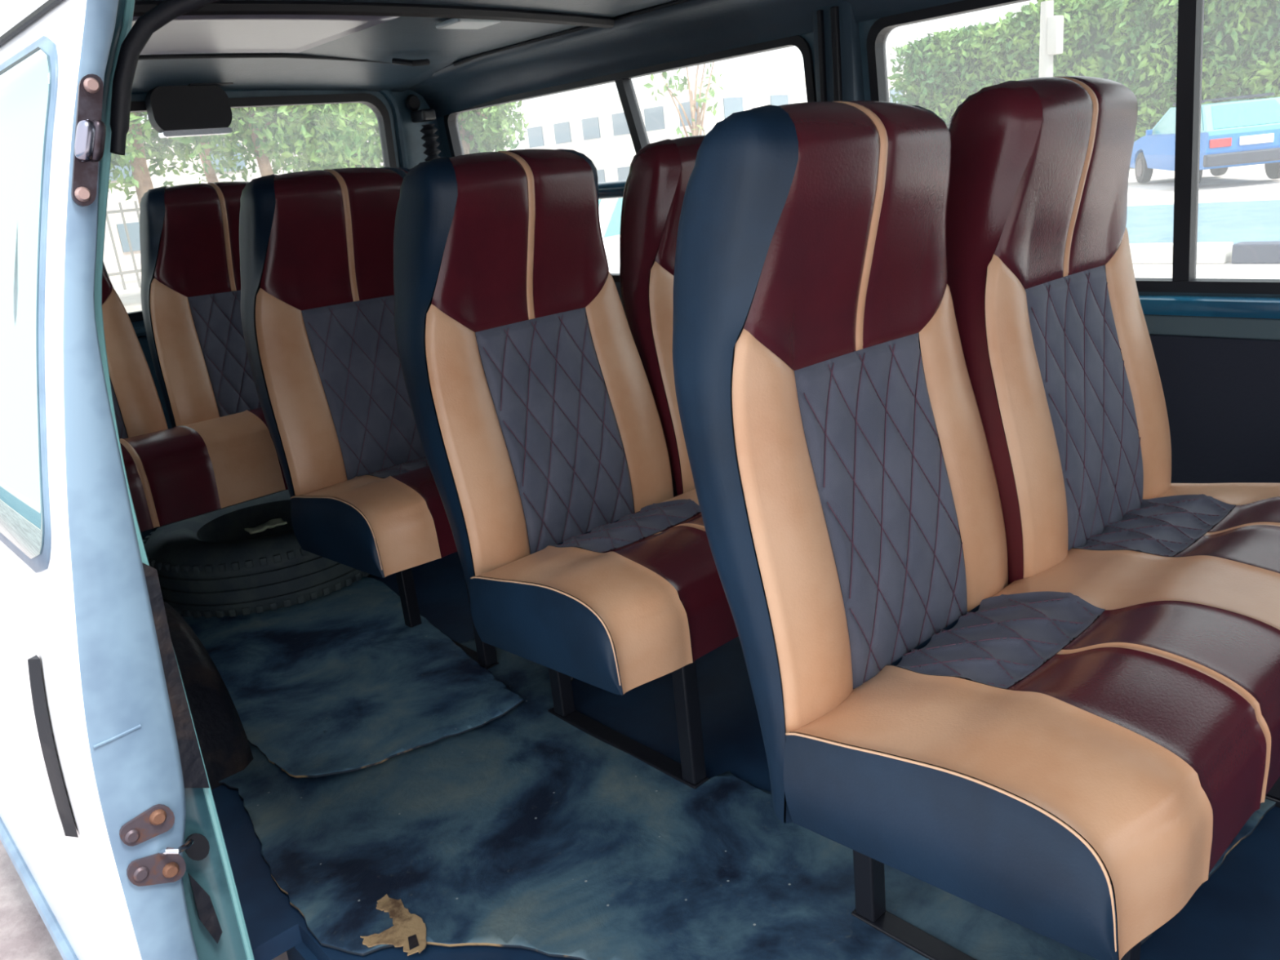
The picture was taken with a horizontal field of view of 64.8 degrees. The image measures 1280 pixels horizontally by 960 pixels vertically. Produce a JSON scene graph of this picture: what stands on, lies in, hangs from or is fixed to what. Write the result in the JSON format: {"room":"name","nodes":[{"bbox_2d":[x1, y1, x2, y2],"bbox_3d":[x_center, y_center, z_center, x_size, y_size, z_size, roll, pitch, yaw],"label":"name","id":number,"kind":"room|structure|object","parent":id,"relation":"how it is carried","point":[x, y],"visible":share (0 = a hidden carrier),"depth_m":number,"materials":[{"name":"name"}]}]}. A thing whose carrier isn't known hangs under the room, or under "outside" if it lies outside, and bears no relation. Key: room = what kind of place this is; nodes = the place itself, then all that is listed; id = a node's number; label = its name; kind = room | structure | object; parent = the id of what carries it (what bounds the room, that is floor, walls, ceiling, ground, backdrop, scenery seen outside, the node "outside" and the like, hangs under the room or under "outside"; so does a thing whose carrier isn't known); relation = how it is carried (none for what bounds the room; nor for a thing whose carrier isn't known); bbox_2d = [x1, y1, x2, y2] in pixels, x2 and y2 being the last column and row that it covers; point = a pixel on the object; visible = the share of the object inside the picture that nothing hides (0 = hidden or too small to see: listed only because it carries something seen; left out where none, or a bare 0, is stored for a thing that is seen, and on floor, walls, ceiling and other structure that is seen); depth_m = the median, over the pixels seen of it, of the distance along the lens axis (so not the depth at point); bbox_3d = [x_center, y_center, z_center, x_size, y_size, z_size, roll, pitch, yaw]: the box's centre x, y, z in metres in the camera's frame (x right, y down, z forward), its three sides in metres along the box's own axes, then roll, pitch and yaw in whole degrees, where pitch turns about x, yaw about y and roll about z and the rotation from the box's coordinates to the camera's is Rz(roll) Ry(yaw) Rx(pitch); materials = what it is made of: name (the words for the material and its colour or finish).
{"room":"vehicle interior","nodes":[
{"label":"vehicle interior","id":0,"kind":"room"},
{"bbox_2d":[0,840,288,959],"bbox_3d":[-1.145,1.307,0.710,3.000,0.019,17.000,-20,22,-39],"label":"ground","id":1,"kind":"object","parent":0,"point":[24,934],"depth_m":2.03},
{"bbox_2d":[130,89,444,540],"bbox_3d":[-1.247,-0.492,2.987,1.720,1.330,0.120,-20,22,-39],"label":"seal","id":2,"kind":"structure","parent":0,"point":[414,142],"depth_m":3.20,"materials":[{"name":"teal paint"}]},
{"bbox_2d":[127,93,396,322],"bbox_3d":[-1.261,-0.778,2.875,1.283,0.570,0.072,-20,22,-39],"label":"window","id":3,"kind":"structure","parent":2,"relation":"in","point":[375,104],"depth_m":3.05,"materials":[{"name":"black rubber"}]},
{"bbox_2d":[131,89,408,337],"bbox_3d":[-1.251,-0.776,2.864,1.373,0.660,0.066,-20,22,-39],"label":"trim","id":4,"kind":"structure","parent":2,"relation":"attached to","point":[140,331],"depth_m":3.20,"materials":[{"name":"teal paint"}]},
{"bbox_2d":[405,93,435,122],"bbox_3d":[-0.698,-1.184,3.201,0.061,0.086,0.080,-20,22,-39],"label":"anchor","id":5,"kind":"object","parent":2,"relation":"attached to","point":[424,115],"depth_m":3.20,"materials":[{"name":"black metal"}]},
{"bbox_2d":[419,124,440,161],"bbox_3d":[-0.665,-1.037,3.236,0.058,0.200,0.058,-20,22,-39],"label":"rubber bellows","id":6,"kind":"object","parent":2,"relation":"attached to","point":[428,130],"visible":0.52,"depth_m":3.21,"materials":[{"name":"black rubber"}]},
{"bbox_2d":[131,0,676,93],"bbox_3d":[0.076,-0.786,1.312,1.405,0.111,4.065,-20,22,-39],"label":"ceiling","id":7,"kind":"structure","parent":0,"point":[406,37],"depth_m":2.61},
{"bbox_2d":[145,82,233,137],"bbox_3d":[-1.217,-1.028,2.739,0.225,0.172,0.065,-20,22,-39],"label":"mirror","id":8,"kind":"object","parent":7,"relation":"attached to","point":[193,109],"visible":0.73,"depth_m":2.73,"materials":[{"name":"black plastic"}]},
{"bbox_2d":[131,14,399,54],"bbox_3d":[-0.962,-0.909,2.072,0.780,0.026,0.500,-20,22,-39],"label":"roof panel","id":9,"kind":"object","parent":7,"relation":"attached to","point":[210,33],"visible":0.5,"depth_m":2.15,"materials":[{"name":"grey"}]},
{"bbox_2d":[391,57,430,66],"bbox_3d":[-0.621,-1.153,2.778,0.114,0.029,0.063,-17,21,-32],"label":"handle","id":10,"kind":"object","parent":7,"relation":"attached to","point":[394,60],"visible":1,"depth_m":2.76,"materials":[{"name":"black plastic"}]},
{"bbox_2d":[435,17,502,29],"bbox_3d":[-0.395,-1.053,2.321,0.120,0.012,0.100,-20,22,-39],"label":"recessed light","id":11,"kind":"object","parent":7,"relation":"in","point":[454,23],"visible":0.76,"depth_m":2.30,"materials":[{"name":"white plastic"}]},
{"bbox_2d":[110,164,1279,312],"bbox_3d":[1.570,-7.575,28.366,200.000,0.050,200.000,-20,22,-39],"label":"ground","id":12,"kind":"structure","parent":0,"point":[1251,182],"depth_m":16.39,"materials":[{"name":"grey concrete"}]},
{"bbox_2d":[106,200,141,289],"bbox_3d":[-9.746,-5.027,21.104,15.020,1.700,0.060,-20,22,-39],"label":"metal fence","id":13,"kind":"object","parent":12,"relation":"on","point":[136,209],"visible":0.06,"depth_m":20.46,"materials":[{"name":"grey metal"}]},
{"bbox_2d":[108,106,276,208],"bbox_3d":[-8.002,-6.035,15.399,5.087,6.654,3.496,-7,17,-4],"label":"tree","id":14,"kind":"object","parent":12,"relation":"on","point":[137,153],"visible":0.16,"depth_m":15.90,"materials":[{"name":"green plant"}]},
{"bbox_2d":[125,112,146,146],"bbox_3d":[-8.723,-4.531,12.670,4.641,5.572,4.210,-3,18,11],"label":"tree","id":15,"kind":"object","parent":14,"relation":"part of","point":[135,119],"visible":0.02,"depth_m":14.02,"materials":[{"name":"green plant"}]},
{"bbox_2d":[164,112,301,182],"bbox_3d":[-8.601,-7.779,20.197,5.205,7.288,5.425,-20,22,-39],"label":"tree","id":16,"kind":"object","parent":12,"relation":"on","point":[210,170],"visible":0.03,"depth_m":21.18,"materials":[{"name":"green plant"}]},
{"bbox_2d":[231,102,381,176],"bbox_3d":[-6.116,-6.210,16.104,4.131,6.211,3.989,-17,21,-33],"label":"tree","id":17,"kind":"object","parent":12,"relation":"on","point":[290,123],"visible":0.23,"depth_m":16.16,"materials":[{"name":"green plant"}]},
{"bbox_2d":[102,107,511,279],"bbox_3d":[-10.845,-8.798,30.356,13.300,3.600,6.300,-20,22,-39],"label":"building","id":18,"kind":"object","parent":12,"relation":"on","point":[117,196],"visible":0.09,"depth_m":25.06,"materials":[{"name":"beige"}]},
{"bbox_2d":[276,103,383,171],"bbox_3d":[-5.460,-7.253,19.928,3.738,5.824,3.104,-11,18,-16],"label":"tree","id":19,"kind":"object","parent":12,"relation":"on","point":[377,151],"visible":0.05,"depth_m":19.55,"materials":[{"name":"green plant"}]},
{"bbox_2d":[457,100,528,154],"bbox_3d":[-3.855,-7.687,22.127,3.113,4.982,3.288,-20,22,-39],"label":"tree","id":20,"kind":"object","parent":12,"relation":"on","point":[481,131],"visible":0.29,"depth_m":21.48,"materials":[{"name":"green plant"}]},
{"bbox_2d":[598,198,622,273],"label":"window","id":21,"kind":"structure","parent":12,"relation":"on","point":[610,210],"depth_m":8.55,"materials":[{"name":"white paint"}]},
{"bbox_2d":[642,62,724,137],"bbox_3d":[0.843,-5.064,14.848,1.358,3.372,1.401,-20,22,-39],"label":"tree","id":22,"kind":"object","parent":12,"relation":"on","point":[695,129],"visible":0.38,"depth_m":14.69,"materials":[{"name":"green plant"}]},
{"bbox_2d":[516,70,906,182],"bbox_3d":[4.022,-13.633,40.449,14.300,3.800,10.300,-20,22,-39],"label":"building","id":23,"kind":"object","parent":12,"relation":"on","point":[597,128],"visible":0.31,"depth_m":35.13,"materials":[{"name":"white"}]},
{"bbox_2d":[1038,0,1063,77],"bbox_3d":[8.284,-7.747,20.440,0.320,3.620,0.440,-20,22,-39],"label":"concrete pole","id":24,"kind":"object","parent":12,"relation":"on","point":[1051,26],"visible":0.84,"depth_m":19.98,"materials":[{"name":"grey concrete"}]},
{"bbox_2d":[887,0,1279,142],"bbox_3d":[16.409,-9.857,22.361,2.830,5.178,24.273,-20,22,-39],"label":"hedge","id":25,"kind":"object","parent":12,"relation":"on","point":[1132,44],"visible":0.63,"depth_m":25.78,"materials":[{"name":"green plant"}]},
{"bbox_2d":[1128,241,1233,263],"bbox_3d":[4.843,-2.099,9.334,0.200,0.170,1.120,-20,22,-39],"label":"block","id":26,"kind":"object","parent":12,"relation":"on","point":[1206,252],"visible":0.51,"depth_m":9.20,"materials":[{"name":"white paint"}]},
{"bbox_2d":[1129,92,1279,182],"bbox_3d":[10.354,-6.187,18.379,1.705,1.421,4.116,-3,17,9],"label":"car","id":27,"kind":"object","parent":12,"relation":"on","point":[1246,132],"visible":0.77,"depth_m":16.78,"materials":[{"name":"blue paint"}]},
{"bbox_2d":[1146,129,1152,135],"bbox_3d":[9.619,-6.568,19.039,0.098,0.098,0.078,-3,17,9],"label":"mirror","id":28,"kind":"object","parent":27,"relation":"on","point":[1148,132],"depth_m":19.01,"materials":[{"name":"blue paint"}]},
{"bbox_2d":[1208,137,1231,148],"bbox_3d":[9.566,-5.562,16.628,0.333,0.137,0.103,-3,17,9],"label":"tail light","id":29,"kind":"object","parent":27,"relation":"attached to","point":[1214,142],"depth_m":16.59,"materials":[{"name":"red plastic"}]},
{"bbox_2d":[1231,240,1279,263],"bbox_3d":[5.633,-1.919,8.489,0.200,0.170,1.120,-20,22,-39],"label":"block","id":30,"kind":"object","parent":12,"relation":"on","point":[1242,252],"visible":1,"depth_m":8.70,"materials":[{"name":"grey concrete"}]},
{"bbox_2d":[180,551,1279,959],"bbox_3d":[0.216,0.430,1.726,1.700,0.030,4.100,-20,22,-39],"label":"floor","id":31,"kind":"structure","parent":0,"point":[1234,914],"depth_m":1.52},
{"bbox_2d":[163,600,253,789],"bbox_3d":[-0.954,0.361,1.878,0.195,0.248,0.620,-20,22,-39],"label":"trim","id":32,"kind":"structure","parent":31,"relation":"on","point":[224,747],"depth_m":1.73,"materials":[{"name":"black plastic"}]},
{"bbox_2d":[102,167,409,533],"bbox_3d":[-0.822,-0.278,2.599,1.561,0.984,0.532,-20,22,-39],"label":"seat","id":33,"kind":"object","parent":31,"relation":"on","point":[219,451],"visible":0.18,"depth_m":2.42,"materials":[{"name":"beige leather"}]},
{"bbox_2d":[142,489,369,617],"bbox_3d":[-0.961,0.168,2.620,0.601,0.175,0.601,-20,22,-39],"label":"tyre","id":34,"kind":"object","parent":31,"relation":"on","point":[206,565],"visible":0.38,"depth_m":2.37,"materials":[{"name":"rubber"}]},
{"bbox_2d":[244,518,287,533],"bbox_3d":[-0.917,0.113,2.469,0.088,0.014,0.050,-20,22,-39],"label":"rag","id":35,"kind":"object","parent":34,"relation":"on","point":[272,523],"visible":1,"depth_m":2.47,"materials":[{"name":"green fabric"}]},
{"bbox_2d":[286,942,318,959],"bbox_3d":[0.241,0.902,0.575,0.120,0.190,2.260,-20,22,-39],"label":"trim","id":36,"kind":"structure","parent":31,"relation":"attached to","point":[300,951],"depth_m":1.36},
{"bbox_2d":[239,167,498,669],"bbox_3d":[-0.304,-0.173,2.127,0.910,0.983,0.557,-20,22,-39],"label":"seat","id":37,"kind":"object","parent":31,"relation":"on","point":[316,246],"visible":0.41,"depth_m":1.94,"materials":[{"name":"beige leather"}]},
{"bbox_2d":[290,497,438,577],"bbox_3d":[-0.222,-0.026,2.096,0.910,0.142,0.348,-20,22,-39],"label":"cushion","id":38,"kind":"object","parent":37,"relation":"on","point":[381,537],"depth_m":1.74,"materials":[{"name":"beige leather"}]},
{"bbox_2d":[393,134,738,788],"bbox_3d":[0.113,-0.090,1.738,0.952,0.971,0.583,-20,22,-39],"label":"seat","id":39,"kind":"object","parent":31,"relation":"on","point":[544,406],"visible":0.51,"depth_m":1.57,"materials":[{"name":"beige leather"}]},
{"bbox_2d":[470,511,699,695],"bbox_3d":[0.192,0.088,1.692,0.912,0.142,0.348,-20,22,-39],"label":"cushion","id":40,"kind":"object","parent":39,"relation":"on","point":[614,606],"depth_m":1.39,"materials":[{"name":"beige leather"}]},
{"bbox_2d":[218,638,1275,959],"bbox_3d":[0.096,0.469,1.568,1.726,0.010,0.903,0,18,18],"label":"floor mat","id":41,"kind":"object","parent":31,"relation":"on","point":[524,828],"depth_m":1.41,"materials":[{"name":"blue carpet"}]},
{"bbox_2d":[182,576,523,777],"bbox_3d":[-0.655,0.363,2.116,0.495,0.021,1.015,-18,21,-33],"label":"floor mat","id":42,"kind":"object","parent":41,"relation":"on","point":[338,682],"visible":0.84,"depth_m":1.98,"materials":[{"name":"blue carpet"}]},
{"bbox_2d":[672,75,1279,959],"bbox_3d":[0.521,0.025,1.212,0.927,0.983,0.548,-20,22,-39],"label":"seat","id":43,"kind":"object","parent":31,"relation":"on","point":[1027,673],"visible":1,"depth_m":1.06,"materials":[{"name":"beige leather"}]},
{"bbox_2d":[783,507,1234,959],"bbox_3d":[0.602,0.194,1.191,0.927,0.142,0.348,-20,22,-39],"label":"cushion","id":44,"kind":"object","parent":43,"relation":"on","point":[947,752],"depth_m":0.95,"materials":[{"name":"beige leather"}]},
{"bbox_2d":[436,17,1279,305],"bbox_3d":[0.751,-0.411,2.047,0.098,1.330,4.100,-20,22,-39],"label":"wall","id":45,"kind":"structure","parent":0,"point":[864,27],"depth_m":2.12,"materials":[{"name":"teal paint"}]},
{"bbox_2d":[133,0,614,28],"bbox_3d":[-0.577,-0.933,2.011,1.382,0.053,0.032,-20,22,-39],"label":"trim","id":46,"kind":"structure","parent":45,"relation":"attached to","point":[221,7],"depth_m":2.04,"materials":[{"name":"black plastic"}]},
{"bbox_2d":[138,0,692,66],"bbox_3d":[-0.157,-0.840,1.571,1.375,0.034,2.770,-20,22,-39],"label":"trim","id":47,"kind":"structure","parent":45,"relation":"attached to","point":[677,2],"depth_m":2.53,"materials":[{"name":"black plastic"}]},
{"bbox_2d":[444,35,816,282],"bbox_3d":[-0.084,-0.833,2.825,0.095,0.556,1.560,-20,22,-39],"label":"window","id":48,"kind":"structure","parent":45,"relation":"in","point":[623,80],"depth_m":2.66,"materials":[{"name":"black rubber"}]},
{"bbox_2d":[407,0,963,118],"bbox_3d":[0.643,-0.927,1.795,0.135,0.142,4.041,-20,22,-39],"label":"trim","id":49,"kind":"structure","parent":45,"relation":"attached to","point":[694,28],"depth_m":2.51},
{"bbox_2d":[817,6,842,102],"bbox_3d":[0.420,-0.731,2.189,0.014,0.540,0.050,-20,22,-39],"label":"trim","id":50,"kind":"structure","parent":45,"relation":"attached to","point":[834,11],"depth_m":2.13,"materials":[{"name":"black plastic"}]},
{"bbox_2d":[812,1,864,102],"bbox_3d":[0.446,-0.739,2.207,0.055,0.620,0.105,-20,22,-39],"label":"trim","id":51,"kind":"structure","parent":45,"relation":"attached to","point":[852,84],"depth_m":2.12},
{"bbox_2d":[866,0,1279,293],"bbox_3d":[0.992,-0.589,1.683,0.084,0.553,1.393,-20,22,-39],"label":"window","id":52,"kind":"structure","parent":45,"relation":"in","point":[1190,12],"depth_m":1.77,"materials":[{"name":"black rubber"}]},
{"bbox_2d":[1138,294,1279,319],"bbox_3d":[0.986,-0.309,1.796,0.045,0.034,1.470,-20,22,-39],"label":"trim","id":53,"kind":"structure","parent":45,"relation":"attached to","point":[1221,307],"depth_m":1.76,"materials":[{"name":"blue paint"}]},
{"bbox_2d":[1143,315,1279,340],"bbox_3d":[0.995,-0.279,1.810,0.026,0.039,1.470,-20,22,-39],"label":"trim","id":54,"kind":"structure","parent":45,"relation":"attached to","point":[1263,329],"depth_m":1.77,"materials":[{"name":"blue"}]},
{"bbox_2d":[1149,333,1279,483],"bbox_3d":[0.524,-0.128,2.421,0.033,0.517,2.940,-20,22,-39],"label":"side wall panel","id":55,"kind":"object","parent":45,"relation":"attached to","point":[1222,394],"depth_m":1.80,"materials":[{"name":"black plastic"}]},
{"bbox_2d":[1125,200,1279,244],"bbox_3d":[2.829,-4.031,16.445,5.000,0.029,160.000,-20,22,-39],"label":"road","id":56,"kind":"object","parent":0,"point":[1235,222],"depth_m":11.92,"materials":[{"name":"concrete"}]},
{"bbox_3d":[-1.160,-0.030,1.880,0.218,1.530,1.880,-20,22,-39],"label":"wall","id":57,"kind":"structure","parent":0,"visible":0},
{"bbox_2d":[0,0,199,959],"bbox_3d":[-0.909,0.055,1.508,0.278,1.440,1.281,-20,22,-39],"label":"door","id":58,"kind":"structure","parent":57,"relation":"in","point":[93,807],"depth_m":1.05,"materials":[{"name":"white paint"}]},
{"bbox_2d":[13,0,247,959],"bbox_3d":[-0.541,0.132,1.200,0.237,1.480,0.066,-20,22,-39],"label":"trim","id":59,"kind":"structure","parent":57,"relation":"attached to","point":[209,873],"depth_m":1.24,"materials":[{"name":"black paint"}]},
{"bbox_2d":[110,0,222,155],"bbox_3d":[-0.478,-0.438,1.058,0.188,0.175,0.017,-20,22,-39],"label":"trim","id":60,"kind":"structure","parent":57,"relation":"attached to","point":[158,16],"depth_m":1.02,"materials":[{"name":"black rubber"}]},
{"bbox_2d":[93,0,254,959],"bbox_3d":[-0.498,0.128,1.198,0.170,1.482,0.010,-20,22,-39],"label":"trim","id":61,"kind":"structure","parent":57,"relation":"attached to","point":[130,4],"depth_m":1.07,"materials":[{"name":"teal"}]},
{"bbox_2d":[142,562,209,787],"bbox_3d":[-0.547,0.225,1.157,0.043,0.315,0.004,-20,22,-39],"label":"trim","id":62,"kind":"structure","parent":57,"relation":"attached to","point":[194,775],"depth_m":1.17,"materials":[{"name":"black plastic"}]},
{"bbox_2d":[184,832,209,860],"bbox_3d":[-0.532,0.441,1.211,0.027,0.037,0.004,-20,22,-39],"label":"trim","id":63,"kind":"structure","parent":57,"relation":"attached to","point":[199,849],"depth_m":1.21,"materials":[{"name":"black plastic"}]},
{"bbox_2d":[187,872,222,943],"bbox_3d":[-0.532,0.523,1.235,0.020,0.111,0.004,-20,22,-39],"label":"trim","id":64,"kind":"structure","parent":57,"relation":"attached to","point":[206,914],"depth_m":1.23,"materials":[{"name":"black plastic"}]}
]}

